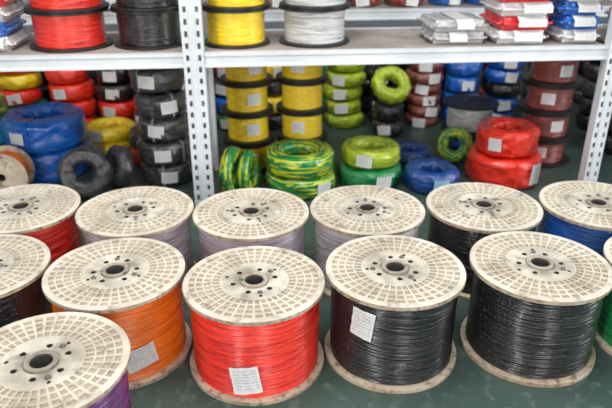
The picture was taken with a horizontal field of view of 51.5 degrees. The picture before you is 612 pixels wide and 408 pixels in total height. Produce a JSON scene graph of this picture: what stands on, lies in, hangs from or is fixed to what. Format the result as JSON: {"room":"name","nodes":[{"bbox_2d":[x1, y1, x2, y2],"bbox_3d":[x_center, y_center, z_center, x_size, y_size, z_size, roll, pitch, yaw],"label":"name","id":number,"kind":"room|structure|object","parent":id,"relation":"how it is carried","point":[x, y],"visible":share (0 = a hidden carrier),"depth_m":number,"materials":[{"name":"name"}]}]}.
{"room":"cable warehouse","nodes":[
{"label":"cable warehouse","id":0,"kind":"room"},
{"bbox_2d":[22,0,608,83],"bbox_3d":[-0.004,-2.391,4.179,10.000,3.200,0.101,-2,25,-5],"label":"wall","id":1,"kind":"structure","parent":0,"point":[347,23],"depth_m":4.67,"materials":[{"name":"paint"}]},
{"bbox_2d":[46,79,611,407],"bbox_3d":[0.000,0.294,2.349,10.000,0.100,8.000,0,25,0],"label":"floor","id":2,"kind":"structure","parent":0,"point":[468,385],"depth_m":1.80,"materials":[{"name":"green paint"}]},
{"bbox_2d":[0,145,34,188],"bbox_3d":[-1.369,-0.142,2.895,0.224,0.224,0.120,-3,25,-5],"label":"spool","id":3,"kind":"object","parent":2,"relation":"on","point":[17,168],"visible":0.74,"depth_m":2.86},
{"bbox_2d":[0,234,52,327],"bbox_3d":[-0.948,0.301,1.891,0.394,0.277,0.394,6,26,13],"label":"spool","id":4,"kind":"object","parent":2,"relation":"on","point":[24,260],"visible":0.43,"depth_m":1.82,"materials":[{"name":"beige plastic"}]},
{"bbox_2d":[0,184,82,265],"bbox_3d":[-0.987,0.130,2.254,0.394,0.277,0.394,14,28,27],"label":"spool","id":5,"kind":"object","parent":2,"relation":"on","point":[46,213],"visible":0.59,"depth_m":2.18,"materials":[{"name":"beige plastic"}]},
{"bbox_2d":[28,136,90,183],"bbox_3d":[-1.280,-0.240,3.183,0.385,0.156,0.391,0,25,0],"label":"coil","id":6,"kind":"object","parent":2,"relation":"on","point":[46,165],"visible":0.22,"depth_m":3.03,"materials":[{"name":"blue plastic"}]},
{"bbox_2d":[1,101,87,153],"bbox_3d":[-1.278,-0.379,3.115,0.391,0.156,0.390,0,25,0],"label":"coil","id":7,"kind":"object","parent":6,"relation":"on","point":[49,127],"visible":0.98,"depth_m":2.99,"materials":[{"name":"blue plastic"}]},
{"bbox_2d":[0,312,131,407],"bbox_3d":[-0.604,0.482,1.506,0.394,0.277,0.394,-19,31,-34],"label":"spool","id":8,"kind":"object","parent":2,"relation":"on","point":[58,359],"visible":1,"depth_m":1.46,"materials":[{"name":"beige plastic"}]},
{"bbox_2d":[48,78,96,123],"bbox_3d":[-1.360,-0.578,3.732,0.262,0.300,0.280,0,25,0],"label":"coil","id":9,"kind":"object","parent":2,"relation":"on","point":[93,117],"depth_m":3.62,"materials":[{"name":"red plastic"}]},
{"bbox_2d":[44,70,88,84],"bbox_3d":[-1.376,-0.759,3.646,0.241,0.100,0.247,0,25,0],"label":"coil","id":10,"kind":"object","parent":9,"relation":"on","point":[69,76],"visible":0.59,"depth_m":3.56,"materials":[{"name":"red plastic"}]},
{"bbox_2d":[57,146,112,197],"bbox_3d":[-0.999,-0.141,2.874,0.233,0.233,0.136,-3,25,-7],"label":"coil","id":11,"kind":"object","parent":2,"relation":"on","point":[68,164],"visible":0.97,"depth_m":2.84,"materials":[{"name":"black plastic"}]},
{"bbox_2d":[88,70,99,115],"bbox_3d":[-1.397,-0.732,4.023,0.267,0.330,0.269,0,25,0],"label":"coil","id":12,"kind":"object","parent":2,"relation":"on","point":[97,113],"depth_m":3.94,"materials":[{"name":"black plastic"}]},
{"bbox_2d":[86,117,135,155],"bbox_3d":[-1.062,-0.370,3.456,0.270,0.161,0.285,0,25,0],"label":"coil","id":13,"kind":"object","parent":2,"relation":"on","point":[103,147],"depth_m":3.36,"materials":[{"name":"yellow plastic"}]},
{"bbox_2d":[41,237,191,389],"bbox_3d":[-0.545,0.311,1.870,0.394,0.277,0.394,1,25,2],"label":"spool","id":14,"kind":"object","parent":2,"relation":"on","point":[133,283],"visible":0.77,"depth_m":1.78,"materials":[{"name":"beige plastic"}]},
{"bbox_2d":[105,144,133,188],"bbox_3d":[-0.880,-0.175,2.986,0.112,0.212,0.212,-19,31,-34],"label":"coil","id":15,"kind":"object","parent":2,"relation":"on","point":[120,158],"visible":0.85,"depth_m":2.93,"materials":[{"name":"black plastic"}]},
{"bbox_2d":[128,125,140,165],"bbox_3d":[-0.802,-0.314,3.325,0.248,0.170,0.258,0,25,0],"label":"coil","id":16,"kind":"object","parent":2,"relation":"on","point":[135,154],"depth_m":3.25,"materials":[{"name":"plastic"}]},
{"bbox_2d":[75,186,196,294],"bbox_3d":[-0.585,0.139,2.234,0.394,0.277,0.394,5,26,11],"label":"spool","id":17,"kind":"object","parent":2,"relation":"on","point":[163,214],"visible":0.52,"depth_m":2.15,"materials":[{"name":"beige plastic"}]},
{"bbox_2d":[136,134,192,187],"bbox_3d":[-0.676,-0.222,3.062,0.254,0.227,0.269,0,25,0],"label":"coil","id":18,"kind":"object","parent":2,"relation":"on","point":[180,173],"depth_m":2.98,"materials":[{"name":"black plastic"}]},
{"bbox_2d":[128,68,188,142],"bbox_3d":[-0.681,-0.482,2.950,0.252,0.340,0.270,0,25,0],"label":"coil","id":19,"kind":"object","parent":18,"relation":"on","point":[167,129],"depth_m":2.85,"materials":[{"name":"black plastic"}]},
{"bbox_2d":[214,76,227,130],"bbox_3d":[-0.443,-0.610,3.800,0.239,0.300,0.250,0,25,0],"label":"coil","id":20,"kind":"object","parent":2,"relation":"on","point":[222,121],"depth_m":3.71,"materials":[{"name":"plastic"}]},
{"bbox_2d":[215,67,224,78],"bbox_3d":[-0.430,-0.790,3.714,0.213,0.100,0.216,0,25,0],"label":"coil","id":21,"kind":"object","parent":20,"relation":"on","point":[219,71],"visible":0.12,"depth_m":3.63,"materials":[{"name":"white plastic"}]},
{"bbox_2d":[219,146,242,191],"bbox_3d":[-0.336,-0.149,2.905,0.060,0.238,0.236,6,26,13],"label":"coil","id":22,"kind":"object","parent":2,"relation":"on","point":[229,161],"visible":0.78,"depth_m":2.82,"materials":[{"name":"green plastic"}]},
{"bbox_2d":[223,139,273,172],"bbox_3d":[-0.290,-0.266,3.245,0.258,0.150,0.258,0,25,0],"label":"spool","id":23,"kind":"object","parent":2,"relation":"on","point":[260,150],"visible":0.21,"depth_m":3.16,"materials":[{"name":"black plastic"}]},
{"bbox_2d":[221,109,273,146],"bbox_3d":[-0.290,-0.402,3.182,0.258,0.150,0.258,0,25,0],"label":"spool","id":24,"kind":"object","parent":23,"relation":"on","point":[242,131],"visible":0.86,"depth_m":3.11,"materials":[{"name":"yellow plastic"}]},
{"bbox_2d":[220,80,273,116],"bbox_3d":[-0.290,-0.538,3.118,0.258,0.150,0.258,0,25,0],"label":"spool","id":25,"kind":"object","parent":24,"relation":"on","point":[242,101],"visible":0.77,"depth_m":3.04,"materials":[{"name":"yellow plastic"}]},
{"bbox_2d":[219,67,272,85],"bbox_3d":[-0.290,-0.673,3.054,0.258,0.150,0.258,0,25,0],"label":"spool","id":26,"kind":"object","parent":25,"relation":"on","point":[235,76],"visible":0.41,"depth_m":2.99,"materials":[{"name":"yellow plastic"}]},
{"bbox_2d":[237,150,260,188],"bbox_3d":[-0.261,-0.146,2.929,0.065,0.211,0.203,6,26,13],"label":"coil","id":27,"kind":"object","parent":2,"relation":"on","point":[249,167],"visible":0.85,"depth_m":2.87,"materials":[{"name":"plastic"}]},
{"bbox_2d":[192,188,308,259],"bbox_3d":[-0.187,0.147,2.219,0.394,0.277,0.394,-7,26,-14],"label":"spool","id":28,"kind":"object","parent":2,"relation":"on","point":[244,217],"visible":0.49,"depth_m":2.12,"materials":[{"name":"beige plastic"}]},
{"bbox_2d":[182,246,324,405],"bbox_3d":[-0.144,0.334,1.821,0.400,0.277,0.400,-5,26,-10],"label":"spool","id":29,"kind":"object","parent":2,"relation":"on","point":[254,309],"visible":1,"depth_m":1.71,"materials":[{"name":"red plastic"}]},
{"bbox_2d":[267,79,282,130],"bbox_3d":[-0.199,-0.617,3.815,0.263,0.300,0.259,0,25,0],"label":"coil","id":30,"kind":"object","parent":2,"relation":"on","point":[274,120],"depth_m":3.71,"materials":[{"name":"black plastic"}]},
{"bbox_2d":[267,66,281,79],"bbox_3d":[-0.197,-0.805,3.744,0.232,0.100,0.237,0,25,0],"label":"coil","id":31,"kind":"object","parent":30,"relation":"on","point":[273,70],"visible":0.16,"depth_m":3.64,"materials":[{"name":"yellow plastic"}]},
{"bbox_2d":[265,138,335,199],"bbox_3d":[-0.027,-0.170,2.982,0.336,0.200,0.342,0,25,0],"label":"coil","id":32,"kind":"object","parent":2,"relation":"on","point":[305,189],"depth_m":2.87,"materials":[{"name":"plastic"}]},
{"bbox_2d":[0,0,611,207],"bbox_3d":[0.299,-0.962,2.670,5.232,1.900,0.543,-2,25,-5],"label":"storage rack","id":33,"kind":"object","parent":2,"relation":"on","point":[375,45],"visible":0.81,"depth_m":2.58,"materials":[{"name":"white metal"}]},
{"bbox_2d":[0,27,31,50],"bbox_3d":[-1.276,-0.679,2.613,0.235,0.056,0.282,-1,25,-2],"label":"pack","id":34,"kind":"object","parent":33,"relation":"on","point":[7,43],"visible":0.85,"depth_m":2.57},
{"bbox_2d":[0,15,26,36],"bbox_3d":[-1.285,-0.728,2.585,0.235,0.056,0.282,-2,25,-4],"label":"pack","id":35,"kind":"object","parent":34,"relation":"on","point":[10,26],"visible":0.88,"depth_m":2.55},
{"bbox_2d":[0,1,23,21],"bbox_3d":[-1.278,-0.781,2.567,0.236,0.056,0.282,-1,25,-3],"label":"pack","id":36,"kind":"object","parent":35,"relation":"on","point":[14,9],"visible":0.85,"depth_m":2.54},
{"bbox_2d":[0,0,16,6],"bbox_3d":[-1.276,-0.831,2.541,0.235,0.056,0.282,-3,25,-7],"label":"pack","id":37,"kind":"object","parent":36,"relation":"on","point":[3,3],"visible":1,"depth_m":2.48},
{"bbox_2d":[23,7,112,52],"bbox_3d":[-0.972,-0.731,2.612,0.330,0.150,0.330,0,25,0],"label":"spool","id":38,"kind":"object","parent":33,"relation":"on","point":[82,31],"visible":0.83,"depth_m":2.51,"materials":[{"name":"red plastic"}]},
{"bbox_2d":[24,0,109,13],"bbox_3d":[-0.968,-0.866,2.548,0.330,0.150,0.330,0,25,0],"label":"spool","id":39,"kind":"object","parent":38,"relation":"on","point":[34,6],"visible":1,"depth_m":2.46,"materials":[{"name":"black plastic"}]},
{"bbox_2d":[110,8,181,50],"bbox_3d":[-0.652,-0.743,2.637,0.296,0.150,0.296,0,25,0],"label":"spool","id":40,"kind":"object","parent":33,"relation":"on","point":[155,30],"visible":0.87,"depth_m":2.54,"materials":[{"name":"black plastic"}]},
{"bbox_2d":[110,0,178,11],"bbox_3d":[-0.648,-0.878,2.573,0.296,0.150,0.296,0,25,0],"label":"spool","id":41,"kind":"object","parent":40,"relation":"on","point":[120,5],"visible":0.94,"depth_m":2.49,"materials":[{"name":"black plastic"}]},
{"bbox_2d":[202,7,269,48],"bbox_3d":[-0.294,-0.752,2.656,0.284,0.150,0.284,0,25,0],"label":"spool","id":42,"kind":"object","parent":33,"relation":"on","point":[245,29],"visible":0.84,"depth_m":2.57,"materials":[{"name":"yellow plastic"}]},
{"bbox_2d":[202,0,269,10],"bbox_3d":[-0.290,-0.887,2.592,0.284,0.150,0.284,0,25,0],"label":"spool","id":43,"kind":"object","parent":42,"relation":"on","point":[223,5],"visible":0.98,"depth_m":2.52,"materials":[{"name":"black plastic"}]},
{"bbox_2d":[278,5,349,47],"bbox_3d":[0.035,-0.764,2.682,0.300,0.150,0.300,0,25,0],"label":"spool","id":44,"kind":"object","parent":33,"relation":"on","point":[303,28],"visible":0.91,"depth_m":2.59,"materials":[{"name":"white plastic"}]},
{"bbox_2d":[279,0,350,9],"bbox_3d":[0.039,-0.899,2.619,0.300,0.150,0.300,0,25,0],"label":"spool","id":45,"kind":"object","parent":44,"relation":"on","point":[292,4],"visible":1,"depth_m":2.54,"materials":[{"name":"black plastic"}]},
{"bbox_2d":[417,25,486,43],"bbox_3d":[0.626,-0.736,2.740,0.259,0.050,0.262,-2,25,-5],"label":"pack","id":46,"kind":"object","parent":33,"relation":"on","point":[469,37],"visible":0.73,"depth_m":2.65},
{"bbox_2d":[417,12,489,31],"bbox_3d":[0.625,-0.781,2.720,0.262,0.050,0.262,-3,25,-7],"label":"pack","id":47,"kind":"object","parent":46,"relation":"on","point":[441,21],"visible":1,"depth_m":2.64},
{"bbox_2d":[483,25,548,43],"bbox_3d":[0.889,-0.748,2.760,0.249,0.056,0.302,-2,25,-3],"label":"pack","id":48,"kind":"object","parent":33,"relation":"on","point":[498,36],"visible":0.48,"depth_m":2.64},
{"bbox_2d":[479,8,552,29],"bbox_3d":[0.899,-0.801,2.740,0.249,0.056,0.302,-2,25,-4],"label":"pack","id":49,"kind":"object","parent":48,"relation":"on","point":[500,22],"visible":0.73,"depth_m":2.63},
{"bbox_2d":[479,0,553,15],"bbox_3d":[0.893,-0.851,2.716,0.250,0.056,0.302,-1,25,-3],"label":"pack","id":50,"kind":"object","parent":49,"relation":"on","point":[500,8],"visible":0.91,"depth_m":2.60},
{"bbox_2d":[498,0,548,1],"bbox_3d":[0.887,-0.901,2.689,0.249,0.056,0.302,-3,25,-6],"label":"pack","id":51,"kind":"object","parent":50,"relation":"on","point":[498,0],"visible":1,"depth_m":2.60},
{"bbox_2d":[544,24,600,42],"bbox_3d":[1.142,-0.756,2.777,0.197,0.056,0.302,-1,25,-3],"label":"pack","id":52,"kind":"object","parent":33,"relation":"on","point":[559,34],"visible":0.53,"depth_m":2.67},
{"bbox_2d":[547,12,602,28],"bbox_3d":[1.139,-0.808,2.755,0.195,0.056,0.302,-3,25,-6],"label":"pack","id":53,"kind":"object","parent":52,"relation":"on","point":[562,21],"visible":0.59,"depth_m":2.64},
{"bbox_2d":[549,0,602,14],"bbox_3d":[1.129,-0.862,2.738,0.195,0.056,0.302,-2,25,-4],"label":"pack","id":54,"kind":"object","parent":53,"relation":"on","point":[563,7],"visible":0.78,"depth_m":2.62},
{"bbox_2d":[565,0,600,1],"bbox_3d":[1.135,-0.908,2.706,0.197,0.056,0.302,-3,25,-6],"label":"pack","id":55,"kind":"object","parent":54,"relation":"on","point":[565,0],"visible":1,"depth_m":2.61},
{"bbox_3d":[1.472,-0.779,2.825,0.211,0.056,0.282,-3,25,-6],"label":"pack","id":56,"kind":"object","parent":33,"relation":"on","visible":0},
{"bbox_2d":[604,7,611,18],"bbox_3d":[1.466,-0.833,2.808,0.210,0.056,0.282,-1,25,-2],"label":"pack","id":57,"kind":"object","parent":56,"relation":"on","point":[608,12],"visible":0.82,"depth_m":2.88},
{"bbox_2d":[21,0,611,133],"bbox_3d":[0.229,-1.428,3.659,5.982,1.900,0.573,-2,25,-5],"label":"storage rack","id":58,"kind":"object","parent":2,"relation":"on","point":[382,11],"depth_m":3.57,"materials":[{"name":"white metal"}]},
{"bbox_2d":[322,69,365,127],"bbox_3d":[0.227,-0.647,3.832,0.260,0.340,0.260,0,25,0],"label":"coil","id":59,"kind":"object","parent":2,"relation":"on","point":[353,120],"depth_m":3.75,"materials":[{"name":"green plastic"}]},
{"bbox_2d":[328,65,364,72],"bbox_3d":[0.237,-0.834,3.730,0.222,0.085,0.229,0,25,0],"label":"coil","id":60,"kind":"object","parent":59,"relation":"on","point":[338,68],"visible":0.33,"depth_m":3.65,"materials":[{"name":"green plastic"}]},
{"bbox_2d":[359,78,371,110],"bbox_3d":[0.397,-0.746,4.183,0.256,0.220,0.258,0,25,0],"label":"coil","id":61,"kind":"object","parent":2,"relation":"on","point":[364,99],"depth_m":4.08,"materials":[{"name":"black plastic"}]},
{"bbox_2d":[364,64,381,73],"bbox_3d":[0.401,-0.896,4.115,0.235,0.110,0.240,0,25,0],"label":"coil","id":62,"kind":"object","parent":61,"relation":"on","point":[367,66],"visible":0.06,"depth_m":4.01,"materials":[{"name":"plastic"}]},
{"bbox_2d":[310,185,424,298],"bbox_3d":[0.211,0.135,2.243,0.394,0.277,0.394,19,31,34],"label":"spool","id":63,"kind":"object","parent":2,"relation":"on","point":[341,215],"visible":0.59,"depth_m":2.16,"materials":[{"name":"beige plastic"}]},
{"bbox_2d":[337,135,401,187],"bbox_3d":[0.306,-0.203,3.064,0.316,0.190,0.319,0,25,0],"label":"coil","id":64,"kind":"object","parent":2,"relation":"on","point":[389,177],"depth_m":2.97,"materials":[{"name":"green plastic"}]},
{"bbox_2d":[366,64,400,122],"bbox_3d":[0.472,-0.662,3.863,0.226,0.340,0.237,0,25,0],"label":"coil","id":65,"kind":"object","parent":2,"relation":"on","point":[371,118],"depth_m":3.81,"materials":[{"name":"plastic"}]},
{"bbox_2d":[372,100,403,137],"bbox_3d":[0.475,-0.501,3.687,0.181,0.200,0.188,0,25,0],"label":"coil","id":66,"kind":"object","parent":2,"relation":"on","point":[391,129],"depth_m":3.63,"materials":[{"name":"black plastic"}]},
{"bbox_2d":[371,66,411,103],"bbox_3d":[0.477,-0.665,3.546,0.221,0.194,0.197,-11,27,-22],"label":"coil","id":67,"kind":"object","parent":66,"relation":"on","point":[385,94],"visible":1,"depth_m":3.51,"materials":[{"name":"green plastic"}]},
{"bbox_2d":[324,235,465,393],"bbox_3d":[0.253,0.308,1.860,0.394,0.291,0.394,-2,25,-5],"label":"spool","id":68,"kind":"object","parent":2,"relation":"on","point":[394,298],"visible":1,"depth_m":1.75,"materials":[{"name":"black plastic"}]},
{"bbox_2d":[402,99,408,108],"bbox_3d":[0.693,-0.707,4.230,0.232,0.110,0.236,0,25,0],"label":"coil","id":69,"kind":"object","parent":2,"relation":"on","point":[405,102],"visible":0.07,"depth_m":4.14,"materials":[{"name":"plastic"}]},
{"bbox_3d":[0.708,-0.808,4.184,0.252,0.110,0.255,0,25,0],"label":"coil","id":70,"kind":"object","parent":69,"relation":"on","visible":0},
{"bbox_2d":[394,64,409,71],"bbox_3d":[0.700,-0.908,4.140,0.268,0.110,0.273,0,25,0],"label":"coil","id":71,"kind":"object","parent":70,"relation":"on","point":[403,67],"visible":0.07,"depth_m":4.05,"materials":[{"name":"black plastic"}]},
{"bbox_2d":[398,141,431,168],"bbox_3d":[0.543,-0.252,3.275,0.206,0.100,0.204,-6,26,-13],"label":"coil","id":72,"kind":"object","parent":2,"relation":"on","point":[411,150],"visible":0.64,"depth_m":3.21,"materials":[{"name":"blue plastic"}]},
{"bbox_2d":[405,91,440,127],"bbox_3d":[0.713,-0.587,3.864,0.208,0.204,0.212,0,25,0],"label":"coil","id":73,"kind":"object","parent":2,"relation":"on","point":[415,121],"depth_m":3.80,"materials":[{"name":"brown plastic"}]},
{"bbox_2d":[405,63,443,94],"bbox_3d":[0.701,-0.769,3.771,0.229,0.204,0.238,0,25,0],"label":"coil","id":74,"kind":"object","parent":73,"relation":"on","point":[424,89],"depth_m":3.69,"materials":[{"name":"brown plastic"}]},
{"bbox_2d":[403,157,459,194],"bbox_3d":[0.594,-0.134,3.019,0.262,0.106,0.267,0,25,0],"label":"coil","id":75,"kind":"object","parent":2,"relation":"on","point":[422,176],"visible":0.88,"depth_m":2.95,"materials":[{"name":"blue plastic"}]},
{"bbox_2d":[438,73,445,106],"bbox_3d":[0.999,-0.770,4.236,0.266,0.221,0.269,0,25,0],"label":"coil","id":76,"kind":"object","parent":2,"relation":"on","point":[440,92],"depth_m":4.18,"materials":[{"name":"plastic"}]},
{"bbox_2d":[437,126,472,162],"bbox_3d":[0.771,-0.309,3.293,0.188,0.177,0.137,19,31,35],"label":"coil","id":77,"kind":"object","parent":2,"relation":"on","point":[459,132],"visible":0.96,"depth_m":3.27,"materials":[{"name":"green plastic"}]},
{"bbox_2d":[440,127,475,150],"bbox_3d":[0.900,-0.380,3.546,0.300,0.100,0.300,0,25,0],"label":"coil","id":78,"kind":"object","parent":2,"relation":"on","point":[454,144],"visible":0.08,"depth_m":3.47,"materials":[{"name":"blue plastic"}]},
{"bbox_2d":[441,94,499,135],"bbox_3d":[0.900,-0.493,3.493,0.300,0.150,0.300,0,25,0],"label":"spool","id":79,"kind":"object","parent":78,"relation":"on","point":[466,111],"visible":0.8,"depth_m":3.41,"materials":[{"name":"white plastic"}]},
{"bbox_2d":[441,73,479,119],"bbox_3d":[0.951,-0.653,3.891,0.235,0.300,0.238,0,25,0],"label":"coil","id":80,"kind":"object","parent":2,"relation":"on","point":[444,110],"depth_m":3.78,"materials":[{"name":"blue plastic"}]},
{"bbox_2d":[444,62,482,76],"bbox_3d":[0.942,-0.832,3.803,0.226,0.100,0.232,0,25,0],"label":"coil","id":81,"kind":"object","parent":80,"relation":"on","point":[468,69],"visible":0.6,"depth_m":3.72,"materials":[{"name":"blue plastic"}]},
{"bbox_2d":[477,72,487,94],"bbox_3d":[1.273,-0.776,4.247,0.250,0.220,0.252,0,25,0],"label":"coil","id":82,"kind":"object","parent":2,"relation":"on","point":[481,90],"depth_m":4.22,"materials":[{"name":"black plastic"}]},
{"bbox_2d":[482,62,487,71],"bbox_3d":[1.277,-0.926,4.179,0.253,0.110,0.257,0,25,0],"label":"coil","id":83,"kind":"object","parent":82,"relation":"on","point":[485,65],"visible":0.02,"depth_m":4.15,"materials":[{"name":"plastic"}]},
{"bbox_2d":[426,182,542,300],"bbox_3d":[0.618,0.124,2.267,0.394,0.277,0.394,1,25,1],"label":"spool","id":84,"kind":"object","parent":2,"relation":"on","point":[463,214],"visible":0.56,"depth_m":2.16,"materials":[{"name":"beige plastic"}]},
{"bbox_2d":[482,66,521,117],"bbox_3d":[1.193,-0.672,3.885,0.229,0.340,0.242,0,25,0],"label":"coil","id":85,"kind":"object","parent":2,"relation":"on","point":[495,113],"depth_m":3.79,"materials":[{"name":"blue plastic"}]},
{"bbox_2d":[486,61,524,69],"bbox_3d":[1.191,-0.863,3.792,0.222,0.085,0.233,0,25,0],"label":"coil","id":86,"kind":"object","parent":85,"relation":"on","point":[518,64],"visible":0.35,"depth_m":3.71,"materials":[{"name":"blue plastic"}]},
{"bbox_2d":[465,115,541,189],"bbox_3d":[0.959,-0.255,3.068,0.348,0.281,0.351,0,25,0],"label":"coil","id":87,"kind":"object","parent":2,"relation":"on","point":[524,172],"depth_m":2.96,"materials":[{"name":"red plastic"}]},
{"bbox_2d":[521,85,527,98],"bbox_3d":[1.602,-0.742,4.306,0.266,0.111,0.269,0,25,0],"label":"coil","id":88,"kind":"object","parent":2,"relation":"on","point":[524,91],"visible":0.07,"depth_m":4.30,"materials":[{"name":"black plastic"}]},
{"bbox_2d":[460,231,611,387],"bbox_3d":[0.672,0.297,1.883,0.394,0.291,0.394,0,25,0],"label":"spool","id":89,"kind":"object","parent":2,"relation":"on","point":[536,298],"visible":1,"depth_m":1.77,"materials":[{"name":"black plastic"}]},
{"bbox_2d":[537,138,573,167],"bbox_3d":[1.240,-0.308,3.347,0.300,0.140,0.300,0,25,0],"label":"spool","id":90,"kind":"object","parent":2,"relation":"on","point":[552,154],"visible":0.41,"depth_m":3.25,"materials":[{"name":"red plastic"}]},
{"bbox_2d":[517,105,578,141],"bbox_3d":[1.240,-0.435,3.288,0.300,0.140,0.300,0,25,0],"label":"spool","id":91,"kind":"object","parent":90,"relation":"on","point":[553,128],"visible":0.5,"depth_m":3.20,"materials":[{"name":"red plastic"}]},
{"bbox_2d":[517,78,583,114],"bbox_3d":[1.240,-0.562,3.228,0.300,0.140,0.300,0,25,0],"label":"spool","id":92,"kind":"object","parent":91,"relation":"on","point":[545,100],"visible":0.83,"depth_m":3.15,"materials":[{"name":"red plastic"}]},
{"bbox_2d":[521,60,584,86],"bbox_3d":[1.240,-0.689,3.168,0.300,0.140,0.300,0,25,0],"label":"spool","id":93,"kind":"object","parent":92,"relation":"on","point":[542,73],"visible":0.7,"depth_m":3.09,"materials":[{"name":"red plastic"}]},
{"bbox_2d":[538,181,611,258],"bbox_3d":[1.024,0.117,2.281,0.397,0.277,0.397,-15,29,-28],"label":"spool","id":94,"kind":"object","parent":2,"relation":"on","point":[580,212],"visible":0.52,"depth_m":2.19,"materials":[{"name":"beige plastic"}]},
{"bbox_2d":[572,60,588,103],"bbox_3d":[1.904,-0.850,4.275,0.272,0.330,0.274,0,25,0],"label":"coil","id":95,"kind":"object","parent":2,"relation":"on","point":[577,92],"depth_m":4.21,"materials":[{"name":"black plastic"}]},
{"bbox_2d":[576,94,601,129],"bbox_3d":[1.743,-0.552,3.794,0.243,0.200,0.243,0,25,0],"label":"coil","id":96,"kind":"object","parent":2,"relation":"on","point":[582,119],"depth_m":3.75,"materials":[{"name":"black plastic"}]},
{"bbox_2d":[580,60,608,97],"bbox_3d":[1.744,-0.733,3.709,0.258,0.200,0.256,0,25,0],"label":"coil","id":97,"kind":"object","parent":96,"relation":"on","point":[589,87],"depth_m":3.67,"materials":[{"name":"black plastic"}]},
{"bbox_2d":[590,41,611,63],"bbox_3d":[1.742,-0.869,3.646,0.232,0.100,0.235,0,25,0],"label":"coil","id":98,"kind":"object","parent":97,"relation":"on","point":[603,42],"visible":0.16,"depth_m":3.61,"materials":[{"name":"plastic"}]},
{"bbox_2d":[593,112,611,154],"bbox_3d":[1.716,-0.400,3.450,0.270,0.221,0.271,0,25,0],"label":"coil","id":99,"kind":"object","parent":2,"relation":"on","point":[608,142],"depth_m":3.39,"materials":[{"name":"black plastic"}]},
{"bbox_2d":[594,237,611,355],"bbox_3d":[1.085,0.289,1.915,0.394,0.277,0.394,-5,26,-11],"label":"spool","id":100,"kind":"object","parent":2,"relation":"on","point":[603,337],"visible":0.46,"depth_m":1.92,"materials":[{"name":"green plastic"}]},
{"bbox_3d":[-0.020,-0.283,3.282,0.258,0.150,0.258,0,25,0],"label":"spool","id":101,"kind":"object","parent":2,"relation":"on","visible":0},
{"bbox_2d":[276,108,327,140],"bbox_3d":[-0.020,-0.419,3.218,0.258,0.150,0.258,0,25,0],"label":"spool","id":102,"kind":"object","parent":101,"relation":"on","point":[304,126],"visible":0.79,"depth_m":3.15,"materials":[{"name":"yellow plastic"}]},
{"bbox_2d":[276,79,327,113],"bbox_3d":[-0.020,-0.555,3.154,0.258,0.150,0.258,0,25,0],"label":"spool","id":103,"kind":"object","parent":102,"relation":"on","point":[296,98],"visible":0.84,"depth_m":3.08,"materials":[{"name":"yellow plastic"}]},
{"bbox_2d":[276,65,327,83],"bbox_3d":[-0.020,-0.690,3.090,0.258,0.150,0.258,0,25,0],"label":"spool","id":104,"kind":"object","parent":103,"relation":"on","point":[289,74],"visible":0.45,"depth_m":3.03,"materials":[{"name":"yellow plastic"}]},
{"bbox_3d":[0.100,-0.683,4.179,0.266,0.111,0.272,0,25,0],"label":"coil","id":105,"kind":"object","parent":2,"relation":"on","visible":0},
{"bbox_3d":[0.100,-0.786,4.140,0.233,0.110,0.236,0,25,0],"label":"coil","id":106,"kind":"object","parent":105,"relation":"on","visible":0},
{"bbox_2d":[322,65,328,71],"bbox_3d":[0.099,-0.884,4.089,0.268,0.110,0.273,0,25,0],"label":"coil","id":107,"kind":"object","parent":106,"relation":"on","point":[325,68],"visible":0.06,"depth_m":3.97,"materials":[{"name":"plastic"}]},
{"bbox_3d":[-1.097,-0.485,3.769,0.224,0.100,0.229,0,25,0],"label":"coil","id":108,"kind":"object","parent":2,"relation":"on","visible":0},
{"bbox_2d":[96,81,135,117],"bbox_3d":[-1.089,-0.624,3.711,0.263,0.200,0.271,0,25,0],"label":"coil","id":109,"kind":"object","parent":108,"relation":"on","point":[125,109],"depth_m":3.61,"materials":[{"name":"red plastic"}]},
{"bbox_2d":[94,69,130,83],"bbox_3d":[-1.100,-0.757,3.642,0.224,0.100,0.230,0,25,0],"label":"coil","id":110,"kind":"object","parent":109,"relation":"on","point":[118,76],"visible":0.57,"depth_m":3.56,"materials":[{"name":"black plastic"}]},
{"bbox_3d":[-1.672,-0.269,3.288,0.288,0.122,0.295,0,25,0],"label":"coil","id":111,"kind":"object","parent":2,"relation":"on","visible":0},
{"bbox_2d":[0,92,6,144],"bbox_3d":[-1.658,-0.438,3.222,0.314,0.240,0.312,0,25,0],"label":"coil","id":112,"kind":"object","parent":111,"relation":"on","point":[2,140],"depth_m":3.20,"materials":[{"name":"green plastic"}]},
{"bbox_3d":[-1.699,-0.619,4.042,0.251,0.110,0.257,0,25,0],"label":"coil","id":113,"kind":"object","parent":2,"relation":"on","visible":0},
{"bbox_2d":[38,71,51,100],"bbox_3d":[-1.695,-0.769,3.974,0.267,0.220,0.269,0,25,0],"label":"coil","id":114,"kind":"object","parent":113,"relation":"on","point":[44,88],"depth_m":3.91,"materials":[{"name":"black plastic"}]},
{"bbox_3d":[-0.852,-0.414,3.630,0.207,0.090,0.213,0,25,0],"label":"coil","id":115,"kind":"object","parent":2,"relation":"on","visible":0},
{"bbox_2d":[134,111,138,124],"bbox_3d":[-0.869,-0.494,3.590,0.205,0.090,0.204,-6,26,-13],"label":"coil","id":116,"kind":"object","parent":115,"relation":"on","point":[136,115],"visible":0.07,"depth_m":3.52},
{"bbox_3d":[-1.670,-0.484,3.782,0.269,0.092,0.276,0,25,0],"label":"coil","id":117,"kind":"object","parent":2,"relation":"on","visible":0},
{"bbox_2d":[0,71,47,112],"bbox_3d":[-1.656,-0.645,3.698,0.273,0.270,0.285,0,25,0],"label":"coil","id":118,"kind":"object","parent":117,"relation":"on","point":[42,100],"depth_m":3.59,"materials":[{"name":"red plastic"}]},
{"bbox_2d":[0,71,33,74],"bbox_3d":[-1.654,-0.806,3.617,0.268,0.090,0.272,0,25,0],"label":"coil","id":119,"kind":"object","parent":118,"relation":"on","point":[17,72],"visible":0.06,"depth_m":3.52,"materials":[{"name":"plastic"}]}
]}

